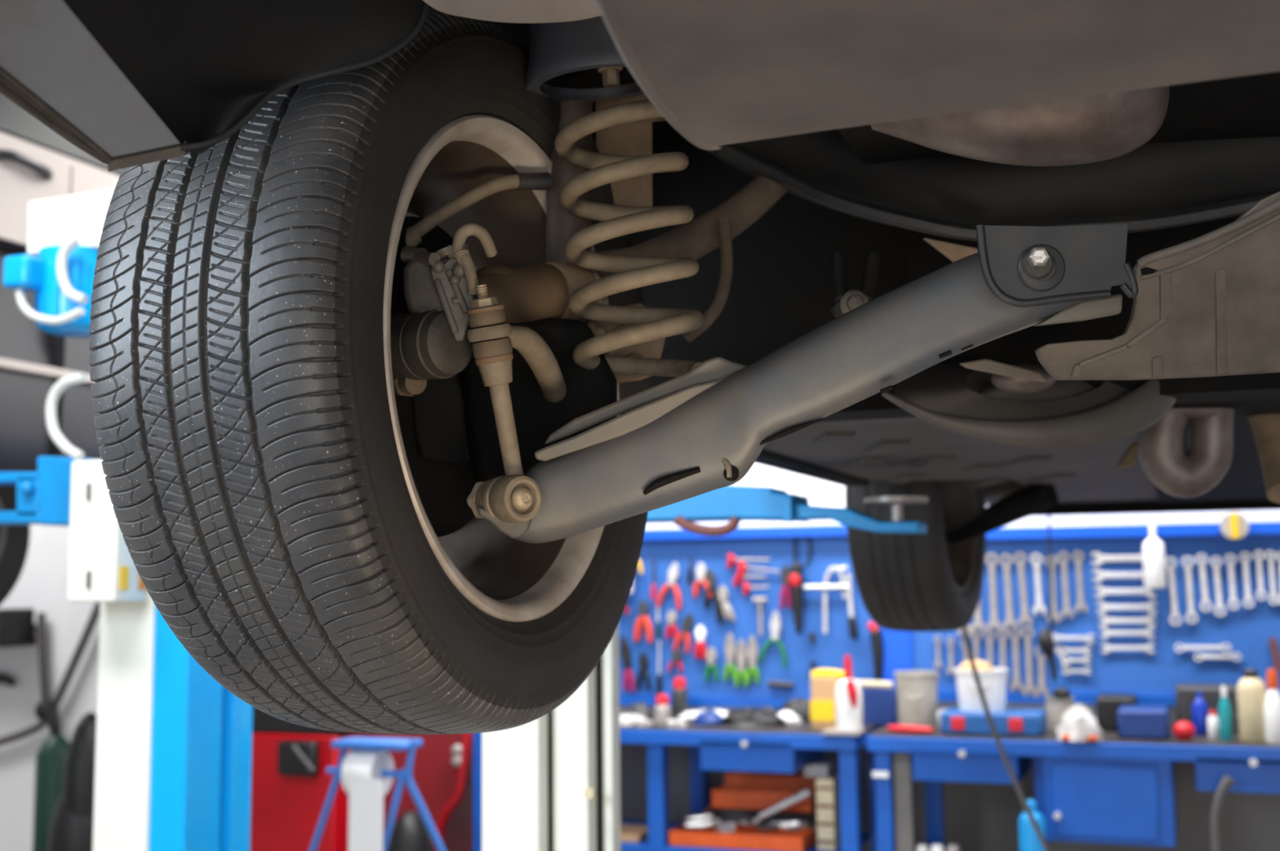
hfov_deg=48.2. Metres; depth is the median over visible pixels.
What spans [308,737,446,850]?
stand
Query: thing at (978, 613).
wrench
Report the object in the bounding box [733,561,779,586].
key
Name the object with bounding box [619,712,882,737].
countertop
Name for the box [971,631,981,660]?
wrench
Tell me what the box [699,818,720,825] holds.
tool
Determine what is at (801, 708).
rag
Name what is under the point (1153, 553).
bottle
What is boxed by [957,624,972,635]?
wrench
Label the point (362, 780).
paper roll
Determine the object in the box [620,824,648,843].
wooden box
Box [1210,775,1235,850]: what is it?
air hose
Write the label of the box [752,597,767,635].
hammer
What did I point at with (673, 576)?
pliers
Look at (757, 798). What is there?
tray
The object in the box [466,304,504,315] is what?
washer
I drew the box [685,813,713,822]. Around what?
tool
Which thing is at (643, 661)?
pliers
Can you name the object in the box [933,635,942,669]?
wrench
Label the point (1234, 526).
tape roll
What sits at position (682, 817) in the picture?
tool
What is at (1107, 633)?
wrench
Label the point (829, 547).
pegboard
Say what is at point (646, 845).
shelf
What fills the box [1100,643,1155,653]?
wrench
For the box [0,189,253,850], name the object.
lift
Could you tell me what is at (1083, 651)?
wrench
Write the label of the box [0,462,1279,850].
wall
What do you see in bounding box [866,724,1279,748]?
countertop
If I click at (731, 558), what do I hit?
key
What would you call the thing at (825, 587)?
puller
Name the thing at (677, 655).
pliers
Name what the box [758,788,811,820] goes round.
bar
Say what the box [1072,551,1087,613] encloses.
wrench
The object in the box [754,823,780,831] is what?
tool
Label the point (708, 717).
rag
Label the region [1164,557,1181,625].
wrench
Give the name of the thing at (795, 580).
pliers
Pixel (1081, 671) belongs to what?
wrench
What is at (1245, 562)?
wrench
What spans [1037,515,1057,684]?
cable
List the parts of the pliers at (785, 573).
handle, handle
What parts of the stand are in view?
leg, leg, leg, leg, leg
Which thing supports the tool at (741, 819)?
in the toolbox
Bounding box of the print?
[845,680,857,707]
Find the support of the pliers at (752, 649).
hanging from the pegboard at (829, 547)
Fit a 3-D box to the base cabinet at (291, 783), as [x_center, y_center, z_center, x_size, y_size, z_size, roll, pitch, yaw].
[-1.494,1.710,6.443,0.573,0.948,0.592,-3,-7,21]
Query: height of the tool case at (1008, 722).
0.085 m
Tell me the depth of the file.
6.26 m
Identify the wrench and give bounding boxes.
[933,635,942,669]
[946,636,955,675]
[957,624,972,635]
[960,639,968,662]
[971,599,985,633]
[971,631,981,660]
[984,630,995,667]
[985,553,1001,631]
[997,629,1008,682]
[1000,554,1017,630]
[1008,627,1023,692]
[1013,552,1032,626]
[1021,626,1036,697]
[1030,553,1046,615]
[1035,646,1048,697]
[1045,555,1060,623]
[1052,633,1094,644]
[1054,645,1071,675]
[1057,551,1073,618]
[1057,646,1091,655]
[1062,656,1090,664]
[1063,667,1091,675]
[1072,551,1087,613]
[1090,551,1142,565]
[1092,568,1143,582]
[1093,585,1156,598]
[1096,601,1157,613]
[1097,615,1155,626]
[1099,627,1155,639]
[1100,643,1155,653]
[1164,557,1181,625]
[1174,643,1231,652]
[1182,556,1197,623]
[1194,653,1240,661]
[1195,553,1211,611]
[1210,556,1226,616]
[1225,554,1239,609]
[1240,552,1253,607]
[1253,551,1266,599]
[1265,551,1279,604]
[1276,552,1279,602]
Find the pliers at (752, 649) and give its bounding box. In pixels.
[746,635,759,684]
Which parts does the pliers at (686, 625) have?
handle, handle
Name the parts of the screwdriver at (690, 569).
handle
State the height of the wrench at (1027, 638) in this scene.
0.288 m
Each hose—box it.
[0,602,100,746]
[961,626,1050,850]
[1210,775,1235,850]
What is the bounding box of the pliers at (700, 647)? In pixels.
[693,625,706,660]
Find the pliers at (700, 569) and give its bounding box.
[693,562,711,598]
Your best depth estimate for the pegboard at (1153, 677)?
5.80 m
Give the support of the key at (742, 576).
hanging from the pegboard at (829, 547)
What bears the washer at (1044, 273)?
in the car
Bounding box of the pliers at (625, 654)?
[619,635,635,693]
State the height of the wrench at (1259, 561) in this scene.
0.193 m
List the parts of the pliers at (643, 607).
handle, handle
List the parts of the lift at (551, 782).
post, lift arm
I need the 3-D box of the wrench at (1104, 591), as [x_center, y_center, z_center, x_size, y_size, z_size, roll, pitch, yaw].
[1.965,0.673,5.800,0.240,0.051,0.014,-3,-7,21]
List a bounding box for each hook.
[0,672,15,687]
[638,560,643,573]
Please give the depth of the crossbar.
5.49 m
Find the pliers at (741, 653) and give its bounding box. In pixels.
[734,639,748,688]
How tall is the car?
1.188 m
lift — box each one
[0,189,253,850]
[481,484,928,850]
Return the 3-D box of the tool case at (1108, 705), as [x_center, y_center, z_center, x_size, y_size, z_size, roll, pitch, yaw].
[1.861,1.118,5.583,0.143,0.130,0.220,-3,-7,21]
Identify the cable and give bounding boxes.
[36,613,48,701]
[1037,515,1057,684]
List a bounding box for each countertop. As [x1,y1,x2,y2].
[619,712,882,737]
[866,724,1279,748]
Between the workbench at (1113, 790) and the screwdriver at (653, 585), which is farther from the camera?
the screwdriver at (653, 585)
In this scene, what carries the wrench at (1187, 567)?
hanging from the pegboard at (1153, 677)
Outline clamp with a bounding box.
[887,724,933,733]
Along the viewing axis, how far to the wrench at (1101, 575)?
5.82 m
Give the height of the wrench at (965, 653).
0.166 m
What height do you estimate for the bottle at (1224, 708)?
0.194 m
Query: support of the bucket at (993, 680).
on the tool case at (1008, 722)
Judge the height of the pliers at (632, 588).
0.260 m
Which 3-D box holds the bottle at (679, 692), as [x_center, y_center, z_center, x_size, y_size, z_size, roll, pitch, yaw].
[0.174,1.191,6.276,0.069,0.173,0.070,-3,-7,21]
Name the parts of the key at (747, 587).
rod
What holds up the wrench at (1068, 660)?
hanging from the pegboard at (1153, 677)
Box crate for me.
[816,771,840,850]
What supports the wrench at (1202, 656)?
hanging from the pegboard at (1153, 677)
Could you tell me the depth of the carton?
5.75 m
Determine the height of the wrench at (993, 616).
0.329 m
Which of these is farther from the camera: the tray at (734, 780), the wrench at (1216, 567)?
the tray at (734, 780)
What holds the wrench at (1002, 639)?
hanging from the pegboard at (1153, 677)
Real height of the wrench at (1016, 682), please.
0.263 m
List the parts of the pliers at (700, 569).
handle, handle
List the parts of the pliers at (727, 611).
handle, handle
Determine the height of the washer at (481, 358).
0.014 m
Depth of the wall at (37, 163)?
4.92 m
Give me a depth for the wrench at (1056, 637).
5.85 m
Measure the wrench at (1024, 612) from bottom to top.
0.305 m
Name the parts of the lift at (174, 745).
lift arm, motor, post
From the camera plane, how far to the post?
5.92 m
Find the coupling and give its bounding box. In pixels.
[34,699,58,722]
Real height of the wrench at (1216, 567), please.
0.234 m
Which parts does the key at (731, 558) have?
rod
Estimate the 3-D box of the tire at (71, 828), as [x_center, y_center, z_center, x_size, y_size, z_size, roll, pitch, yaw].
[-2.539,1.757,6.517,0.260,0.893,0.300,-3,-7,21]
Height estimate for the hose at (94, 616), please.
0.817 m
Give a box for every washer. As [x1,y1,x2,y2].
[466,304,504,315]
[475,352,513,365]
[1017,244,1065,292]
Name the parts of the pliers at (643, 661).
handle, handle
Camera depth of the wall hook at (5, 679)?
7.81 m
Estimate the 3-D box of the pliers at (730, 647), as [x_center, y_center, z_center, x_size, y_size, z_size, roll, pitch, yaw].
[0.399,1.030,6.367,0.065,0.215,0.030,-3,-7,21]
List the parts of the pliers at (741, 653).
handle, handle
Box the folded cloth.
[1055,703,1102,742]
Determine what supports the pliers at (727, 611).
hanging from the pegboard at (829, 547)
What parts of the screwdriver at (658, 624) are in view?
handle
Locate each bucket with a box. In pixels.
[893,671,938,729]
[954,660,1008,712]
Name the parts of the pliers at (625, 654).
handle, handle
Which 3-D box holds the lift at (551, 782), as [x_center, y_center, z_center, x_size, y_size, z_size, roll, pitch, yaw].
[0.161,0.363,3.296,1.080,2.900,0.540,-3,-7,21]
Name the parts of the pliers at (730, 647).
handle, handle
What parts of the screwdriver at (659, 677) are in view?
handle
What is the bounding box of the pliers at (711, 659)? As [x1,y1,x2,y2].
[704,647,718,682]
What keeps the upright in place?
attached to the wall at (42, 586)
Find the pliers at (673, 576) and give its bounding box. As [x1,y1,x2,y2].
[655,562,681,610]
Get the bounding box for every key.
[726,554,770,568]
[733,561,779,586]
[740,575,766,579]
[742,582,768,595]
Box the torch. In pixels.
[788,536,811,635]
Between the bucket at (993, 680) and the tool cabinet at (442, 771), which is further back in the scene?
the tool cabinet at (442, 771)
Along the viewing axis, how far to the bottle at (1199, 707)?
5.31 m
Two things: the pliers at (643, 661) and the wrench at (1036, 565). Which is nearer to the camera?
the wrench at (1036, 565)
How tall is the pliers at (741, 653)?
0.214 m
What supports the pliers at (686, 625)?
hanging from the pegboard at (829, 547)
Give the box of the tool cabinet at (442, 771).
[372,733,473,850]
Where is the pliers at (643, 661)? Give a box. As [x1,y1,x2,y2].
[635,653,650,690]
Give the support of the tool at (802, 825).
in the toolbox
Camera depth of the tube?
5.91 m
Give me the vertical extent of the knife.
0.251 m
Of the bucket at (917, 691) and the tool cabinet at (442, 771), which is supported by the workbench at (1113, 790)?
the bucket at (917, 691)
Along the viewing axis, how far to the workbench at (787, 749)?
5.70 m
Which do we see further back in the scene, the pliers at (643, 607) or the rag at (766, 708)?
the pliers at (643, 607)
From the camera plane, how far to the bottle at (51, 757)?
6.89 m
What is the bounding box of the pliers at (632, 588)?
[630,581,633,593]
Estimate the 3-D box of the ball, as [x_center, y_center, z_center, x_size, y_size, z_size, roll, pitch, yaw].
[1.966,1.103,5.178,0.076,0.068,0.076,-3,-7,21]
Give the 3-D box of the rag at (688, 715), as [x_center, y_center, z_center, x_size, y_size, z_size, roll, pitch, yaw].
[0.324,1.250,6.211,0.383,0.038,0.136,-3,-7,21]
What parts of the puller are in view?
arm, arm, arm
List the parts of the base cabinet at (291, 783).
holder lever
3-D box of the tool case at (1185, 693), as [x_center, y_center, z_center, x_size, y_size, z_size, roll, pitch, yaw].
[2.191,1.087,5.512,0.237,0.170,0.220,-3,-7,21]
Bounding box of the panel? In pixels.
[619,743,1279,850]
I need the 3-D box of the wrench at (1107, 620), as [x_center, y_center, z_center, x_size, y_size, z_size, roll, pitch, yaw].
[1.968,0.789,5.786,0.220,0.045,0.014,-3,-7,21]
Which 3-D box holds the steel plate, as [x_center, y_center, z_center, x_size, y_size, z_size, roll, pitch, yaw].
[0.788,1.183,5.536,0.144,0.012,0.130,-3,-7,21]
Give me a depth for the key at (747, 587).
6.36 m
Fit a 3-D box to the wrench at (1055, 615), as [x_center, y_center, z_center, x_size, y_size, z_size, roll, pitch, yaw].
[1.700,0.675,5.903,0.050,0.279,0.014,-3,-7,21]
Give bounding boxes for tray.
[669,823,817,850]
[711,786,816,813]
[724,771,818,790]
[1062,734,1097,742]
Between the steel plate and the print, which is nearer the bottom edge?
the steel plate
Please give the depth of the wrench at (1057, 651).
5.86 m
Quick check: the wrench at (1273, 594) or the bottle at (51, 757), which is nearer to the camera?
the wrench at (1273, 594)
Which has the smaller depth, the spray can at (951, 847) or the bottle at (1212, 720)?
the bottle at (1212, 720)
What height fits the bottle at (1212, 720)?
0.100 m
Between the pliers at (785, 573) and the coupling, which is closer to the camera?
the pliers at (785, 573)
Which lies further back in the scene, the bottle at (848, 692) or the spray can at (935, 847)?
the bottle at (848, 692)
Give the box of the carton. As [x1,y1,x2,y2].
[809,669,844,728]
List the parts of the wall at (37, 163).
door handle, moulding, shoulder panel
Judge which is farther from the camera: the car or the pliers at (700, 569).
the pliers at (700, 569)
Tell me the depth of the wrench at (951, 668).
6.02 m
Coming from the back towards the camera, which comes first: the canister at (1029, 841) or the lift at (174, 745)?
the canister at (1029, 841)
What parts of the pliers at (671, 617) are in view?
handle, handle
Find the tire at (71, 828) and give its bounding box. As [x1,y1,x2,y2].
[47,711,96,850]
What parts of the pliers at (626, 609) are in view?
handle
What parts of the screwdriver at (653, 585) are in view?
handle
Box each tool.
[675,813,706,820]
[684,821,715,829]
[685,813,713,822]
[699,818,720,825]
[712,822,736,828]
[716,826,735,834]
[733,815,751,822]
[738,818,759,826]
[746,815,770,823]
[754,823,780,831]
[769,821,799,829]
[785,822,807,831]
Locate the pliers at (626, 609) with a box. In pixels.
[624,600,629,615]
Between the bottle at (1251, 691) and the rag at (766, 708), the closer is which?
the bottle at (1251, 691)
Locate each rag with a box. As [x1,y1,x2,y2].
[619,714,653,725]
[626,702,653,719]
[677,709,728,719]
[692,709,723,726]
[722,706,786,728]
[760,706,777,714]
[776,697,811,721]
[777,710,802,724]
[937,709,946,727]
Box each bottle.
[32,701,70,850]
[835,655,862,729]
[1142,523,1166,588]
[1191,692,1208,736]
[1207,711,1219,739]
[1217,685,1232,741]
[1236,669,1266,742]
[1263,669,1279,743]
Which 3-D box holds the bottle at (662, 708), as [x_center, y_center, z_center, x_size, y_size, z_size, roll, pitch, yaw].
[0.093,1.178,5.931,0.067,0.125,0.068,-3,-7,21]
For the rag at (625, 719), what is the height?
0.038 m
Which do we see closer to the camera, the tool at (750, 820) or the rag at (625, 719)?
the tool at (750, 820)
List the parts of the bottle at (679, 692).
lid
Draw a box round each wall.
[0,93,122,605]
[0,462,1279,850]
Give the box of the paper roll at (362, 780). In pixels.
[341,749,394,850]
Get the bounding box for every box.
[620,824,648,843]
[803,760,836,777]
[861,687,898,725]
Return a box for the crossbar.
[330,737,422,751]
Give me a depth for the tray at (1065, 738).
5.17 m
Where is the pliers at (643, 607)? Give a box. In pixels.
[633,600,653,644]
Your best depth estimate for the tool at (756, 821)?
5.79 m
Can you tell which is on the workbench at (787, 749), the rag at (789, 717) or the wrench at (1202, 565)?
the rag at (789, 717)
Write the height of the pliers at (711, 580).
0.250 m
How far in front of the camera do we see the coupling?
7.64 m
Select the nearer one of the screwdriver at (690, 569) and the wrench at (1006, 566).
the wrench at (1006, 566)
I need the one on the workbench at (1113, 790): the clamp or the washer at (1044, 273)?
the clamp
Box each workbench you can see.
[619,712,887,850]
[866,724,1279,850]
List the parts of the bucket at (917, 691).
bail handle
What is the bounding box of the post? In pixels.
[472,733,482,850]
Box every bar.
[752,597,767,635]
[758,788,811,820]
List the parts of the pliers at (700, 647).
handle, handle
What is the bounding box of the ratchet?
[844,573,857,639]
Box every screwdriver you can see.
[650,556,655,599]
[655,607,660,637]
[655,640,662,696]
[686,556,693,584]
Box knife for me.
[867,622,883,681]
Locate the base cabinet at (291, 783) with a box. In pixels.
[249,706,372,850]
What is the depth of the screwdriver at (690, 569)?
6.46 m
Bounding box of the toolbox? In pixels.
[669,771,818,850]
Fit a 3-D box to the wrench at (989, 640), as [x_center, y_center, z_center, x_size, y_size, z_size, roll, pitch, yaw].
[1.457,0.956,5.967,0.046,0.204,0.014,-3,-7,21]
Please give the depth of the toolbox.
5.88 m
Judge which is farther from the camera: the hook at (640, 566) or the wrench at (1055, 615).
the hook at (640, 566)
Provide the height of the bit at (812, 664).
0.030 m
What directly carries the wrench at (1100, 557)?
hanging from the pegboard at (1153, 677)
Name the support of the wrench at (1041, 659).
hanging from the pegboard at (1153, 677)
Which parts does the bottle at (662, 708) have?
lid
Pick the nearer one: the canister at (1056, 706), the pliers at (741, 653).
the canister at (1056, 706)
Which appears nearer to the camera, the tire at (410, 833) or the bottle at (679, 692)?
the tire at (410, 833)
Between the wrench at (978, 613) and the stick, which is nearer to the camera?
the stick
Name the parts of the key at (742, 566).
rod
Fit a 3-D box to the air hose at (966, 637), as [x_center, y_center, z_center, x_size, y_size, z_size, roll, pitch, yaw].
[1.101,0.971,4.307,0.046,1.015,0.381,4,-8,-36]
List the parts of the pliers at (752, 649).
handle, handle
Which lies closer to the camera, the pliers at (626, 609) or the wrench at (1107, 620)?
the wrench at (1107, 620)
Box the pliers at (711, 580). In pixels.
[703,568,722,624]
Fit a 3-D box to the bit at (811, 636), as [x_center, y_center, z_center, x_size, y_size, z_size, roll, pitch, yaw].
[0.748,0.925,6.242,0.032,0.044,0.030,-3,-7,21]
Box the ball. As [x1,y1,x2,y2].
[1173,721,1195,740]
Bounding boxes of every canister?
[1018,800,1045,850]
[1044,687,1084,731]
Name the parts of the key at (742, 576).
rod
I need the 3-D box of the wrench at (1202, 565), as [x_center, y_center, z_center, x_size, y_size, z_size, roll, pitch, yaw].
[2.241,0.624,5.695,0.050,0.229,0.017,-3,-7,21]
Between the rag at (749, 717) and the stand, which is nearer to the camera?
the stand
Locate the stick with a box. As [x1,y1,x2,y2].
[1268,637,1279,671]
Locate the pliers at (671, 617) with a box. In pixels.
[665,610,677,639]
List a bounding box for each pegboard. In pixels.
[618,524,882,708]
[911,521,1279,706]
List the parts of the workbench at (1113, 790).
leg, leg, drawer, leg, rail, cabinet door, drawer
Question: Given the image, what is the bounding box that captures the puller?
[804,565,848,633]
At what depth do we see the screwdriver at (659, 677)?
6.47 m
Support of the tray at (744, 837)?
on the toolbox
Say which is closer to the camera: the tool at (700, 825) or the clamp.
the clamp
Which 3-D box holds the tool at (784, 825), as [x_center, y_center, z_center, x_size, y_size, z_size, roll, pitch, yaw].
[0.573,1.577,5.656,0.126,0.034,0.028,-3,-7,21]
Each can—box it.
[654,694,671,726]
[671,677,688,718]
[915,844,929,850]
[930,844,944,850]
[946,844,959,850]
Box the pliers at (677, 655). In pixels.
[666,648,682,672]
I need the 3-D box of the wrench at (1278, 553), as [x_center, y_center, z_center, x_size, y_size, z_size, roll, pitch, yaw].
[2.508,0.596,5.594,0.037,0.203,0.017,-3,-7,21]
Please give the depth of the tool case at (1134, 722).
5.22 m
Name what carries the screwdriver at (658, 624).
hanging from the pegboard at (829, 547)
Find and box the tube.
[855,680,893,688]
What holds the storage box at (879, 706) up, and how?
on the workbench at (787, 749)
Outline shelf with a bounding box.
[620,819,869,850]
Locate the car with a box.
[0,0,1279,734]
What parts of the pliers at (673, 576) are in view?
handle, handle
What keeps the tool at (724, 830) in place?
in the toolbox
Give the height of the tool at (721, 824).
0.034 m
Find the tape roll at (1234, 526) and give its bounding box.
[1220,512,1248,539]
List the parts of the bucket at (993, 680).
bail handle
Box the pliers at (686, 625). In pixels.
[672,613,693,653]
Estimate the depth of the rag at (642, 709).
6.18 m
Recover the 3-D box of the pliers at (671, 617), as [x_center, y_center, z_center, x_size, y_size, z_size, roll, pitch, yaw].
[0.142,0.902,6.481,0.057,0.130,0.030,-3,-7,21]
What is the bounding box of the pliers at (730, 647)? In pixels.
[723,633,737,681]
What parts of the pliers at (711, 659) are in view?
handle, handle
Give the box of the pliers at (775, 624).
[759,611,786,668]
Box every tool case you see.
[940,707,1047,737]
[1096,693,1137,732]
[1117,705,1169,740]
[1175,683,1239,733]
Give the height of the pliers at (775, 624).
0.251 m
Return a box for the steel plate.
[822,728,866,735]
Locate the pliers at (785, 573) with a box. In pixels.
[779,564,791,608]
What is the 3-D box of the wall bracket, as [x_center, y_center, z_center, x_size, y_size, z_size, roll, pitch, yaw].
[-3.531,1.100,7.797,0.434,0.203,0.268,-3,-7,21]
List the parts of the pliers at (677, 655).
handle, handle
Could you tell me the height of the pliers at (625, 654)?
0.257 m
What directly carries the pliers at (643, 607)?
hanging from the pegboard at (829, 547)
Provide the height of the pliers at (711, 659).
0.155 m
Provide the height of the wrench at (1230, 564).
0.218 m
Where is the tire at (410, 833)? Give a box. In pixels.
[386,810,432,850]
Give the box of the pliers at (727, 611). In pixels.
[717,585,735,622]
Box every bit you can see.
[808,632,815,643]
[808,661,815,668]
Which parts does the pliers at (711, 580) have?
handle, handle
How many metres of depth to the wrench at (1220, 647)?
5.67 m
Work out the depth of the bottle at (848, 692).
5.56 m
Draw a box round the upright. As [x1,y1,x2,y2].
[880,627,912,687]
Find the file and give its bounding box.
[767,680,793,688]
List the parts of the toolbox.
hinge arm, hinge arm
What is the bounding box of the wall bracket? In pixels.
[0,608,35,648]
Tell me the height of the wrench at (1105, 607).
0.048 m
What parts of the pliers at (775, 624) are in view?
handle, handle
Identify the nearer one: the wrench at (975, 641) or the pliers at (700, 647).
the wrench at (975, 641)

